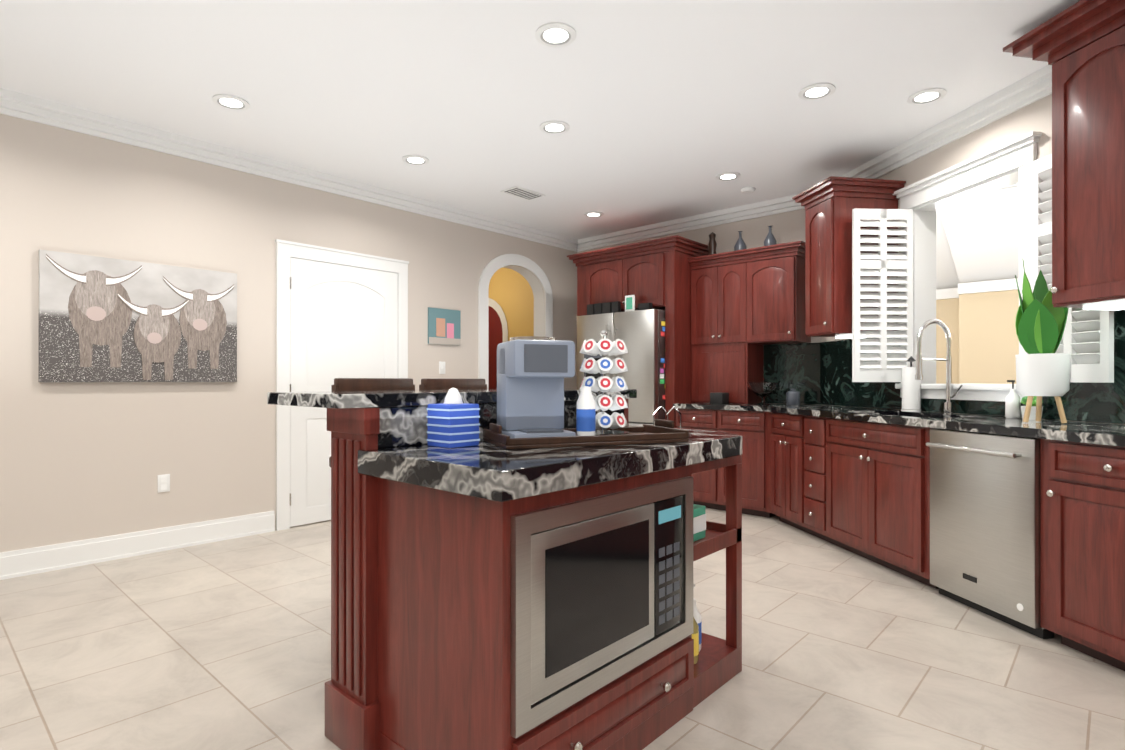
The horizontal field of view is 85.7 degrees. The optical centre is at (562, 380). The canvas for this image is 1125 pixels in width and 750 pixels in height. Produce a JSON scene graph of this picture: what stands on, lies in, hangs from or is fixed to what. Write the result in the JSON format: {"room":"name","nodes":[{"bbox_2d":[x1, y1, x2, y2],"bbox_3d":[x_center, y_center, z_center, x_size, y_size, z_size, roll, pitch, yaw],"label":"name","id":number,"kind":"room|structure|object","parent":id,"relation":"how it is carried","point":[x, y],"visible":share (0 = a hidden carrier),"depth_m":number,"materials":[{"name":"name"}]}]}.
{"room":"kitchen","nodes":[
{"label":"kitchen","id":0,"kind":"room"},
{"bbox_2d":[0,114,576,552],"bbox_3d":[-2.783,-0.250,3.954,0.150,2.740,8.900,0,0,42],"label":"wall","id":1,"kind":"structure","parent":0,"point":[84,460],"depth_m":4.02,"materials":[{"name":"beige paint"}]},
{"bbox_2d":[38,250,236,381],"bbox_3d":[-2.682,-0.375,3.923,0.042,0.770,1.070,0,0,42],"label":"framed picture","id":2,"kind":"object","parent":1,"relation":"attached to","point":[102,319],"visible":1,"depth_m":3.85},
{"bbox_2d":[0,511,274,579],"bbox_3d":[-2.683,1.045,3.935,0.022,0.150,1.590,0,0,42],"label":"baseboard","id":3,"kind":"structure","parent":1,"relation":"attached to","point":[29,561],"depth_m":3.83,"materials":[{"name":"white wood"}]},
{"bbox_2d":[157,474,169,492],"bbox_3d":[-2.630,0.678,4.003,0.008,0.115,0.070,0,0,42],"label":"electrical outlet plate","id":4,"kind":"object","parent":1,"relation":"attached to","point":[163,483],"visible":1,"depth_m":4.00,"materials":[{"name":"white plastic"}]},
{"bbox_2d":[275,239,408,530],"bbox_3d":[-1.728,0.034,4.927,0.096,2.175,1.146,0,0,42],"label":"door","id":5,"kind":"structure","parent":1,"relation":"attached to","point":[341,313],"depth_m":4.78,"materials":[{"name":"white wood"}]},
{"bbox_2d":[439,361,444,373],"bbox_3d":[-1.118,-0.121,5.656,0.016,0.115,0.070,0,0,42],"label":"switch plate","id":6,"kind":"object","parent":1,"relation":"attached to","point":[441,367],"visible":1,"depth_m":5.65,"materials":[{"name":"white plastic"}]},
{"bbox_2d":[428,307,460,344],"bbox_3d":[-1.102,-0.503,5.669,0.022,0.330,0.360,0,0,42],"label":"photo","id":7,"kind":"object","parent":1,"relation":"attached to","point":[444,326],"visible":0.98,"depth_m":5.66,"materials":[{"name":"teal paper"}]},
{"bbox_2d":[478,254,552,388],"bbox_3d":[-0.528,-0.100,6.418,0.180,2.445,1.050,0,0,42],"label":"door frame","id":8,"kind":"structure","parent":1,"relation":"attached to","point":[543,314],"depth_m":6.36,"materials":[{"name":"white wood"}]},
{"bbox_2d":[489,268,533,340],"bbox_3d":[-1.705,-0.296,7.695,3.300,2.840,1.820,0,0,42],"label":"wall","id":9,"kind":"structure","parent":0,"point":[511,293],"depth_m":7.80,"materials":[{"name":"yellow paint"}]},
{"bbox_2d":[489,298,507,388],"bbox_3d":[-1.077,-0.001,8.205,1.000,2.250,0.004,0,0,42],"label":"trim","id":10,"kind":"structure","parent":9,"relation":"attached to","point":[498,331],"depth_m":8.05,"materials":[{"name":"white"}]},
{"bbox_2d":[0,0,1079,239],"bbox_3d":[0.410,-1.673,1.042,8.896,0.100,9.000,0,0,42],"label":"ceiling","id":11,"kind":"structure","parent":0,"point":[666,110],"depth_m":3.31,"materials":[{"name":"white paint"}]},
{"bbox_2d":[212,94,249,109],"bbox_3d":[-1.915,-1.614,3.509,0.204,0.011,0.193,0,0,42],"label":"recessed light","id":12,"kind":"object","parent":11,"relation":"in","point":[227,101],"depth_m":3.51,"materials":[{"name":"white plastic"}]},
{"bbox_2d":[402,155,428,164],"bbox_3d":[-1.069,-1.613,4.420,0.200,0.011,0.198,0,0,42],"label":"recessed light","id":13,"kind":"object","parent":11,"relation":"in","point":[410,159],"depth_m":4.42,"materials":[{"name":"white plastic"}]},
{"bbox_2d":[501,186,544,199],"bbox_3d":[-0.339,-1.613,5.232,0.200,0.008,0.340,0,0,42],"label":"ceiling vent","id":14,"kind":"object","parent":11,"relation":"in","point":[521,192],"visible":1,"depth_m":5.22,"materials":[{"name":"white metal"}]},
{"bbox_2d":[539,121,569,133],"bbox_3d":[-0.050,-1.613,3.856,0.196,0.011,0.197,0,0,42],"label":"recessed light","id":15,"kind":"object","parent":11,"relation":"in","point":[550,127],"depth_m":3.86,"materials":[{"name":"white plastic"}]},
{"bbox_2d":[535,22,575,46],"bbox_3d":[-0.032,-1.614,2.827,0.195,0.011,0.196,0,0,42],"label":"recessed light","id":16,"kind":"object","parent":11,"relation":"in","point":[555,34],"depth_m":2.83,"materials":[{"name":"white plastic"}]},
{"bbox_2d":[584,211,603,216],"bbox_3d":[0.302,-1.611,5.863,0.197,0.011,0.200,0,0,42],"label":"recessed light","id":17,"kind":"object","parent":11,"relation":"in","point":[593,213],"depth_m":5.88,"materials":[{"name":"white"}]},
{"bbox_2d":[715,172,740,180],"bbox_3d":[1.303,-1.612,4.774,0.194,0.011,0.203,0,0,42],"label":"recessed light","id":18,"kind":"object","parent":11,"relation":"in","point":[726,176],"depth_m":4.79,"materials":[{"name":"white plastic"}]},
{"bbox_2d":[741,187,755,193],"bbox_3d":[1.569,-1.603,5.128,0.120,0.029,0.120,0,0,42],"label":"smoke detector","id":19,"kind":"object","parent":11,"relation":"attached to","point":[748,190],"visible":1,"depth_m":5.10,"materials":[{"name":"white plastic"}]},
{"bbox_2d":[798,83,835,99],"bbox_3d":[1.414,-1.614,3.379,0.191,0.011,0.200,0,0,42],"label":"recessed light","id":20,"kind":"object","parent":11,"relation":"in","point":[817,91],"depth_m":3.38,"materials":[{"name":"white"}]},
{"bbox_2d":[907,88,946,104],"bbox_3d":[2.060,-1.614,3.437,0.192,0.011,0.204,0,0,42],"label":"recessed light","id":21,"kind":"object","parent":11,"relation":"in","point":[926,96],"depth_m":3.44,"materials":[{"name":"white plastic"}]},
{"bbox_2d":[0,508,1124,749],"bbox_3d":[0.410,1.167,1.039,8.896,0.100,9.000,0,0,42],"label":"floor","id":22,"kind":"structure","parent":0,"point":[224,644],"depth_m":2.42,"materials":[{"name":"tile"}]},
{"bbox_2d":[329,378,414,466],"bbox_3d":[-0.724,0.554,2.657,0.420,1.130,0.420,0,0,42],"label":"bar stool","id":23,"kind":"object","parent":22,"relation":"on","point":[369,384],"visible":0.17,"depth_m":2.74,"materials":[{"name":"brown wood"}]},
{"bbox_2d":[419,378,486,389],"bbox_3d":[-0.421,0.554,2.989,0.420,1.130,0.420,0,0,42],"label":"bar stool","id":24,"kind":"object","parent":22,"relation":"on","point":[446,384],"visible":0.15,"depth_m":3.07,"materials":[{"name":"brown wood"}]},
{"bbox_2d":[325,396,741,749],"bbox_3d":[0.000,0.599,2.117,0.825,1.038,1.320,0,0,42],"label":"kitchen island","id":25,"kind":"object","parent":22,"relation":"on","point":[485,595],"depth_m":1.70,"materials":[{"name":"brown wood"}]},
{"bbox_2d":[267,388,636,407],"bbox_3d":[-0.319,0.059,2.372,0.465,0.040,1.436,0,0,42],"label":"island countertop","id":26,"kind":"structure","parent":25,"relation":"on","point":[305,399],"depth_m":1.87,"materials":[{"name":"black stone"}]},
{"bbox_2d":[427,388,479,447],"bbox_3d":[-0.340,0.112,1.890,0.117,0.181,0.117,0,0,42],"label":"tissue box","id":27,"kind":"object","parent":25,"relation":"on","point":[453,420],"visible":0.96,"depth_m":1.85,"materials":[{"name":"blue"}]},
{"bbox_2d":[483,419,688,449],"bbox_3d":[0.073,0.170,2.025,0.620,0.065,0.300,0,0,-21],"label":"tray","id":28,"kind":"object","parent":25,"relation":"on","point":[662,431],"visible":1,"depth_m":1.91,"materials":[{"name":"brown wood"}]},
{"bbox_2d":[497,336,575,437],"bbox_3d":[-0.089,0.026,1.958,0.200,0.329,0.222,0,0,-21],"label":"coffee machine","id":29,"kind":"object","parent":28,"relation":"on","point":[533,372],"visible":0.92,"depth_m":1.92,"materials":[{"name":"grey plastic"}]},
{"bbox_2d":[576,386,595,435],"bbox_3d":[0.075,0.104,1.935,0.061,0.172,0.060,0,0,-21],"label":"bottle","id":30,"kind":"object","parent":28,"relation":"on","point":[585,417],"visible":0.85,"depth_m":1.91,"materials":[{"name":"white plastic"}]},
{"bbox_2d":[579,330,628,435],"bbox_3d":[0.140,0.009,2.061,0.170,0.362,0.170,0,0,-21],"label":"carousel","id":31,"kind":"object","parent":28,"relation":"on","point":[603,365],"visible":0.92,"depth_m":2.00,"materials":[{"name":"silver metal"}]},
{"bbox_2d":[653,406,680,428],"bbox_3d":[0.416,0.152,2.409,0.080,0.103,0.120,0,0,42],"label":"napkin holder","id":32,"kind":"object","parent":28,"relation":"on","point":[666,414],"visible":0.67,"depth_m":2.39,"materials":[{"name":"silver metal"}]},
{"bbox_2d":[511,476,692,737],"bbox_3d":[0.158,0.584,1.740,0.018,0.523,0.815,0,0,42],"label":"microwave","id":33,"kind":"object","parent":25,"relation":"in","point":[602,580],"depth_m":1.65,"materials":[{"name":"silver metal"}]},
{"bbox_2d":[692,504,705,663],"bbox_3d":[0.445,0.745,2.335,0.267,0.545,0.237,0,0,42],"label":"supplies","id":34,"kind":"object","parent":25,"relation":"in","point":[699,521],"visible":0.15,"depth_m":2.26,"materials":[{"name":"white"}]},
{"bbox_2d":[577,309,664,425],"bbox_3d":[0.717,0.234,5.992,0.924,1.753,0.811,0,0,42],"label":"fridge","id":35,"kind":"object","parent":22,"relation":"on","point":[640,334],"visible":0.42,"depth_m":5.55,"materials":[{"name":"silver metal"}]},
{"bbox_2d":[587,295,651,314],"bbox_3d":[0.534,-0.719,5.781,0.698,0.149,0.110,0,0,42],"label":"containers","id":36,"kind":"object","parent":35,"relation":"on","point":[604,308],"visible":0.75,"depth_m":5.74,"materials":[{"name":"black"}]},
{"bbox_2d":[671,408,718,509],"bbox_3d":[1.373,0.686,5.560,0.420,0.872,0.617,0,0,42],"label":"base cabinet","id":37,"kind":"object","parent":22,"relation":"on","point":[706,483],"depth_m":5.29,"materials":[{"name":"brown wood"}]},
{"bbox_2d":[719,412,750,514],"bbox_3d":[1.687,0.686,5.274,0.430,0.872,0.617,0,0,42],"label":"base cabinet","id":38,"kind":"object","parent":22,"relation":"on","point":[738,425],"depth_m":5.04,"materials":[{"name":"brown wood"}]},
{"bbox_2d":[751,416,790,525],"bbox_3d":[2.005,0.685,4.665,0.741,0.872,0.768,0,0,42],"label":"base cabinet","id":39,"kind":"object","parent":22,"relation":"on","point":[770,470],"depth_m":4.87,"materials":[{"name":"brown wood"}]},
{"bbox_2d":[791,416,798,526],"bbox_3d":[2.070,0.683,4.290,0.594,0.875,0.656,0,0,42],"label":"base cabinet","id":40,"kind":"object","parent":22,"relation":"on","point":[793,418],"depth_m":4.52,"materials":[{"name":"brown wood"}]},
{"bbox_2d":[795,416,878,551],"bbox_3d":[1.883,0.682,3.687,0.677,0.875,0.535,0,0,42],"label":"base cabinet","id":41,"kind":"object","parent":22,"relation":"on","point":[839,472],"depth_m":4.13,"materials":[{"name":"brown wood"}]},
{"bbox_2d":[671,404,982,415],"bbox_3d":[1.934,0.226,4.636,2.494,0.040,1.227,0,0,42],"label":"countertop","id":42,"kind":"structure","parent":41,"relation":"on","point":[735,409],"depth_m":4.73,"materials":[{"name":"black stone"}]},
{"bbox_2d":[710,392,728,403],"bbox_3d":[1.386,0.156,5.355,0.120,0.100,0.130,0,0,42],"label":"coffee items","id":43,"kind":"object","parent":42,"relation":"on","point":[718,398],"visible":1,"depth_m":5.31,"materials":[{"name":"black"}]},
{"bbox_2d":[687,344,766,403],"bbox_3d":[1.519,-0.062,5.616,0.560,0.532,0.339,0,0,42],"label":"cabinet","id":44,"kind":"object","parent":42,"relation":"on","point":[724,368],"depth_m":5.48,"materials":[{"name":"brown wood"}]},
{"bbox_2d":[747,382,779,404],"bbox_3d":[1.728,0.111,5.226,0.270,0.190,0.270,0,0,42],"label":"glass bowl","id":45,"kind":"object","parent":42,"relation":"on","point":[763,390],"visible":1,"depth_m":5.15,"materials":[{"name":"clear glass"}]},
{"bbox_2d":[786,389,799,404],"bbox_3d":[1.958,0.138,5.151,0.110,0.135,0.110,0,0,42],"label":"canister","id":46,"kind":"object","parent":42,"relation":"on","point":[792,396],"visible":1,"depth_m":5.11,"materials":[{"name":"grey plastic"}]},
{"bbox_2d":[901,356,920,411],"bbox_3d":[2.329,0.020,4.052,0.116,0.370,0.116,0,0,-10],"label":"paper towel","id":47,"kind":"object","parent":42,"relation":"on","point":[911,393],"visible":0.94,"depth_m":4.01,"materials":[{"name":"white paper"}]},
{"bbox_2d":[915,319,962,413],"bbox_3d":[2.304,-0.088,3.705,0.259,0.585,0.142,0,0,-10],"label":"faucet","id":48,"kind":"object","parent":42,"relation":"on","point":[948,406],"visible":1,"depth_m":3.74,"materials":[{"name":"silver metal"}]},
{"bbox_2d":[851,460,914,579],"bbox_3d":[1.899,0.770,3.471,0.347,0.700,0.278,0,0,42],"label":"base cabinet","id":49,"kind":"object","parent":22,"relation":"on","point":[882,495],"depth_m":3.55,"materials":[{"name":"brown wood"}]},
{"bbox_2d":[915,464,938,588],"bbox_3d":[2.238,0.682,3.291,0.437,0.875,0.512,0,0,42],"label":"base cabinet","id":50,"kind":"object","parent":22,"relation":"on","point":[922,473],"depth_m":3.26,"materials":[{"name":"brown wood"}]},
{"bbox_2d":[926,428,1053,638],"bbox_3d":[2.254,0.685,2.949,0.676,0.868,0.594,0,0,-10],"label":"dishwasher","id":51,"kind":"object","parent":22,"relation":"on","point":[985,523],"visible":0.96,"depth_m":2.84,"materials":[{"name":"silver metal"}]},
{"bbox_2d":[1040,488,1124,670],"bbox_3d":[2.098,0.768,2.303,0.419,0.700,0.334,0,0,42],"label":"base cabinet","id":52,"kind":"object","parent":22,"relation":"on","point":[1082,534],"depth_m":2.41,"materials":[{"name":"brown wood"}]},
{"bbox_2d":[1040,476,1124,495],"bbox_3d":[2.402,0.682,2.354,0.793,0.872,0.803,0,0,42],"label":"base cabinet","id":53,"kind":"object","parent":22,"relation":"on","point":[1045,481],"depth_m":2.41,"materials":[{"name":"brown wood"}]},
{"bbox_2d":[577,209,821,404],"bbox_3d":[1.303,-0.248,6.148,3.230,2.740,0.150,0,0,42],"label":"wall","id":54,"kind":"structure","parent":0,"point":[787,227],"depth_m":5.62,"materials":[{"name":"beige paint"}]},
{"bbox_2d":[583,244,702,315],"bbox_3d":[0.793,-0.944,6.078,0.940,0.533,0.637,0,0,42],"label":"upper cabinet","id":55,"kind":"object","parent":54,"relation":"attached to","point":[656,276],"depth_m":5.69,"materials":[{"name":"brown wood"}]},
{"bbox_2d":[687,256,746,347],"bbox_3d":[1.515,-0.698,5.615,0.557,0.740,0.347,0,0,42],"label":"upper cabinet","id":56,"kind":"object","parent":54,"relation":"attached to","point":[716,289],"depth_m":5.49,"materials":[{"name":"brown wood"}]},
{"bbox_2d":[708,226,776,254],"bbox_3d":[1.619,-1.270,5.516,0.665,0.260,0.107,0,0,42],"label":"vases","id":57,"kind":"object","parent":56,"relation":"on","point":[770,239],"visible":0.67,"depth_m":5.49,"materials":[{"name":"grey ceramic"}]},
{"bbox_2d":[747,248,790,347],"bbox_3d":[1.880,-0.698,5.282,0.431,0.740,0.347,0,0,42],"label":"upper cabinet","id":58,"kind":"object","parent":54,"relation":"attached to","point":[769,274],"depth_m":5.16,"materials":[{"name":"brown wood"}]},
{"bbox_2d":[936,298,955,383],"bbox_3d":[3.090,-1.175,8.945,5.000,4.600,0.110,0,0,42],"label":"wall","id":59,"kind":"structure","parent":0,"point":[945,308],"depth_m":7.43,"materials":[{"name":"beige paint"}]},
{"bbox_2d":[775,412,1124,483],"bbox_3d":[2.236,0.223,2.185,3.157,0.040,2.241,0,0,42],"label":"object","id":60,"kind":"structure","parent":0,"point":[898,437],"depth_m":3.40,"materials":[{"name":"red wood"}]},
{"bbox_2d":[1005,380,1020,418],"bbox_3d":[2.438,0.100,3.285,0.066,0.207,0.068,0,0,-10],"label":"soap bottle","id":61,"kind":"object","parent":60,"relation":"on","point":[1012,404],"visible":1,"depth_m":3.26,"materials":[{"name":"white"}]},
{"bbox_2d":[1020,396,1042,419],"bbox_3d":[2.465,0.142,3.188,0.094,0.123,0.096,0,0,-10],"label":"herb pot","id":62,"kind":"object","parent":60,"relation":"on","point":[1033,409],"visible":0.48,"depth_m":3.16,"materials":[{"name":"white ceramic"}]},
{"bbox_2d":[1015,258,1070,423],"bbox_3d":[2.307,-0.205,2.922,0.210,0.814,0.219,0,0,-10],"label":"potted plant","id":63,"kind":"object","parent":60,"relation":"on","point":[1042,368],"visible":0.88,"depth_m":2.86,"materials":[{"name":"green plant"}]},
{"bbox_2d":[822,94,1124,423],"bbox_3d":[2.879,-0.252,1.793,0.150,2.740,7.050,0,0,-10],"label":"wall","id":64,"kind":"structure","parent":0,"point":[1036,116],"depth_m":3.59,"materials":[{"name":"beige paint"}]},
{"bbox_2d":[0,65,1051,251],"bbox_3d":[0.392,-1.565,1.058,8.446,0.115,8.600,0,0,42],"label":"crown molding","id":65,"kind":"structure","parent":64,"relation":"attached to","point":[1023,92],"depth_m":4.27,"materials":[{"name":"white wood"}]},
{"bbox_2d":[791,188,834,335],"bbox_3d":[1.848,-0.827,4.375,0.257,0.971,0.207,0,0,42],"label":"upper cabinet","id":66,"kind":"object","parent":64,"relation":"attached to","point":[812,260],"depth_m":4.40,"materials":[{"name":"brown wood"}]},
{"bbox_2d":[799,180,899,339],"bbox_3d":[2.103,-0.821,4.418,0.570,0.983,0.598,0,0,42],"label":"upper cabinet","id":67,"kind":"object","parent":64,"relation":"attached to","point":[876,194],"depth_m":4.23,"materials":[{"name":"brown wood"}]},
{"bbox_2d":[791,336,926,407],"bbox_3d":[2.295,-0.062,4.726,0.774,0.531,0.610,0,0,42],"label":"backsplash","id":68,"kind":"structure","parent":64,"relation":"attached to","point":[821,372],"depth_m":5.01,"materials":[{"name":"black stone"}]},
{"bbox_2d":[764,310,1124,423],"bbox_3d":[2.414,-0.063,3.105,4.134,0.531,2.845,0,0,42],"label":"backsplash","id":69,"kind":"structure","parent":64,"relation":"attached to","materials":[{"name":"stone"}]},
{"bbox_2d":[892,131,1041,400],"bbox_3d":[2.534,-0.604,3.768,0.250,1.443,1.060,0,0,-10],"label":"window","id":70,"kind":"structure","parent":64,"relation":"in","point":[991,170],"depth_m":3.82,"materials":[{"name":"white wood"}]},
{"bbox_2d":[852,209,912,381],"bbox_3d":[2.178,-0.577,4.129,0.410,1.175,0.042,0,0,-3],"label":"window shutter","id":71,"kind":"object","parent":70,"relation":"attached to","point":[882,365],"visible":0.98,"depth_m":4.12,"materials":[{"name":"white wood"}]},
{"bbox_2d":[983,276,1124,447],"bbox_3d":[2.763,-0.064,1.966,2.082,0.531,1.631,0,0,42],"label":"backsplash","id":72,"kind":"structure","parent":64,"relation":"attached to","point":[1090,403],"depth_m":2.82,"materials":[{"name":"black stone"}]},
{"bbox_2d":[1011,0,1124,279],"bbox_3d":[2.604,-0.902,1.706,1.967,1.139,1.665,0,0,42],"label":"upper cabinet","id":73,"kind":"object","parent":64,"relation":"attached to","point":[1083,44],"depth_m":2.57,"materials":[{"name":"brown wood"}]},
{"bbox_2d":[1031,154,1113,382],"bbox_3d":[2.536,-0.578,3.034,0.042,1.175,0.410,0,0,-7],"label":"window shutter","id":74,"kind":"object","parent":64,"relation":"attached to","point":[1090,333],"visible":0.21,"depth_m":3.01,"materials":[{"name":"white wood"}]},
{"bbox_2d":[936,182,1018,288],"bbox_3d":[4.173,-2.213,5.460,11.100,2.190,3.800,0,0,42],"label":"ceiling","id":75,"kind":"structure","parent":0,"point":[977,239],"depth_m":6.44,"materials":[{"name":"white paint"}]},
{"bbox_2d":[956,290,1018,383],"bbox_3d":[6.954,0.001,4.952,6.290,2.240,0.100,0,0,42],"label":"wall","id":76,"kind":"structure","parent":0,"point":[981,327],"depth_m":6.86,"materials":[{"name":"beige paint"}]},
{"bbox_2d":[936,278,1018,299],"bbox_3d":[5.245,-1.057,6.634,11.100,0.120,0.420,0,0,42],"label":"crown molding","id":77,"kind":"structure","parent":76,"relation":"attached to","point":[984,287],"depth_m":6.86,"materials":[{"name":"white wood"}]}
]}

